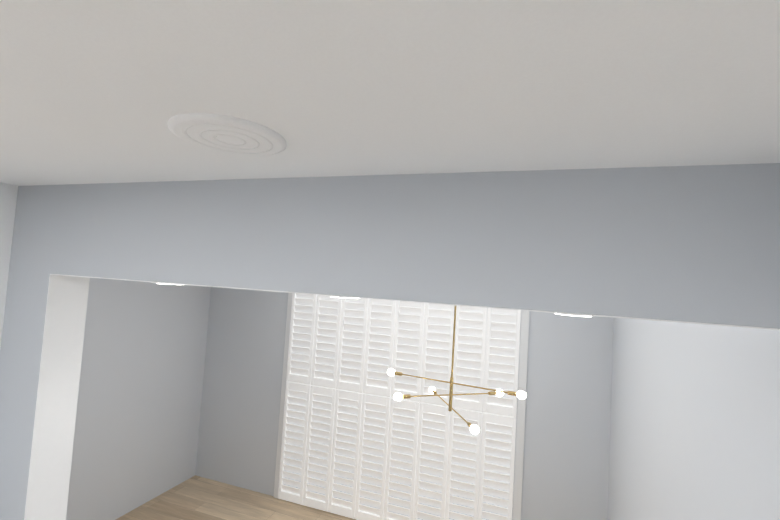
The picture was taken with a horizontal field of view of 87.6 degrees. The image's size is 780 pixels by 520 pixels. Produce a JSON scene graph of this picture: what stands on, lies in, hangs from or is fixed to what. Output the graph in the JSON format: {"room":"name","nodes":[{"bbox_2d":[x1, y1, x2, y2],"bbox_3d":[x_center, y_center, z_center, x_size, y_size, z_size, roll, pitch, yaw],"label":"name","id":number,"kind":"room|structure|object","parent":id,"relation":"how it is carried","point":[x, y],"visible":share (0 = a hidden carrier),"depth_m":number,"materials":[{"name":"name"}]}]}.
{"room":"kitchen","nodes":[
{"label":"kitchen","id":0,"kind":"room"},
{"bbox_2d":[0,182,17,346],"bbox_3d":[-1.585,1.074,1.030,0.138,2.740,0.760,2,-3,19],"label":"wall","id":1,"kind":"structure","parent":0,"point":[8,196],"depth_m":1.41,"materials":[{"name":"grey paint"}]},
{"bbox_2d":[66,278,210,519],"bbox_3d":[-2.813,1.136,3.588,0.100,2.740,3.030,2,-3,19],"label":"wall","id":2,"kind":"structure","parent":0,"point":[136,431],"depth_m":4.13,"materials":[{"name":"paint"}]},
{"bbox_2d":[116,475,355,519],"bbox_3d":[-1.715,2.445,0.633,5.600,0.050,8.200,2,-3,19],"label":"floor","id":3,"kind":"structure","parent":0,"point":[195,497],"depth_m":4.31,"materials":[{"name":"brown wood"}]},
{"bbox_2d":[0,163,779,519],"bbox_3d":[-1.343,1.114,1.505,5.430,2.740,0.300,2,-3,19],"label":"wall","id":4,"kind":"structure","parent":0,"point":[698,243],"depth_m":0.95,"materials":[{"name":"paint"}]},
{"bbox_2d":[24,274,779,519],"bbox_3d":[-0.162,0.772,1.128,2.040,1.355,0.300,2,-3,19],"label":"trim","id":5,"kind":"structure","parent":4,"relation":"attached to","point":[55,414],"depth_m":1.38,"materials":[{"name":"white paint"}]},
{"bbox_2d":[0,0,779,185],"bbox_3d":[-1.546,-0.341,0.782,5.600,0.060,8.200,2,-3,19],"label":"ceiling","id":6,"kind":"structure","parent":0,"point":[97,91],"depth_m":0.54,"materials":[{"name":"paint"}]},
{"bbox_2d":[167,113,286,155],"bbox_3d":[-0.305,-0.232,0.774,0.210,0.008,0.210,2,-3,19],"label":"ceiling medallion","id":7,"kind":"object","parent":6,"relation":"attached to","point":[226,134],"visible":1,"depth_m":0.74,"materials":[{"name":"paint"}]},
{"bbox_2d":[331,296,358,298],"bbox_3d":[-0.126,0.103,1.149,0.116,0.008,0.116,2,-3,19],"label":"recessed light","id":8,"kind":"object","parent":6,"relation":"in","point":[344,297],"visible":0.29,"depth_m":1.11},
{"bbox_2d":[387,306,526,434],"bbox_3d":[0.412,0.431,2.599,0.903,1.050,0.727,2,-3,19],"label":"chandelier","id":9,"kind":"object","parent":6,"relation":"hanging from","point":[474,428],"visible":0.94,"depth_m":2.57,"materials":[{"name":"gold metal"}]},
{"bbox_2d":[555,313,591,316],"bbox_3d":[0.431,0.126,0.957,0.116,0.008,0.116,2,-3,19],"label":"recessed light","id":10,"kind":"object","parent":6,"relation":"in","point":[574,315],"visible":0.23,"depth_m":0.92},
{"bbox_2d":[195,287,613,519],"bbox_3d":[-0.490,1.322,4.440,5.150,2.740,0.100,2,-3,19],"label":"wall","id":11,"kind":"structure","parent":0,"point":[567,427],"depth_m":3.79,"materials":[{"name":"paint"}]},
{"bbox_2d":[273,293,529,519],"bbox_3d":[0.011,1.444,4.187,2.620,2.530,0.035,2,-3,19],"label":"window","id":12,"kind":"structure","parent":11,"relation":"in","point":[520,426],"depth_m":3.80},
{"bbox_2d":[278,293,520,519],"bbox_3d":[0.001,1.500,4.166,2.466,2.376,0.043,2,-3,19],"label":"window shutters","id":13,"kind":"object","parent":12,"relation":"attached to","point":[340,333],"visible":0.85,"depth_m":4.13,"materials":[{"name":"white wood"}]},
{"bbox_2d":[607,318,779,519],"bbox_3d":[1.587,1.324,2.127,0.280,2.740,3.130,2,-3,19],"label":"wall","id":14,"kind":"structure","parent":0,"point":[695,424],"depth_m":1.82,"materials":[{"name":"paint"}]}
]}

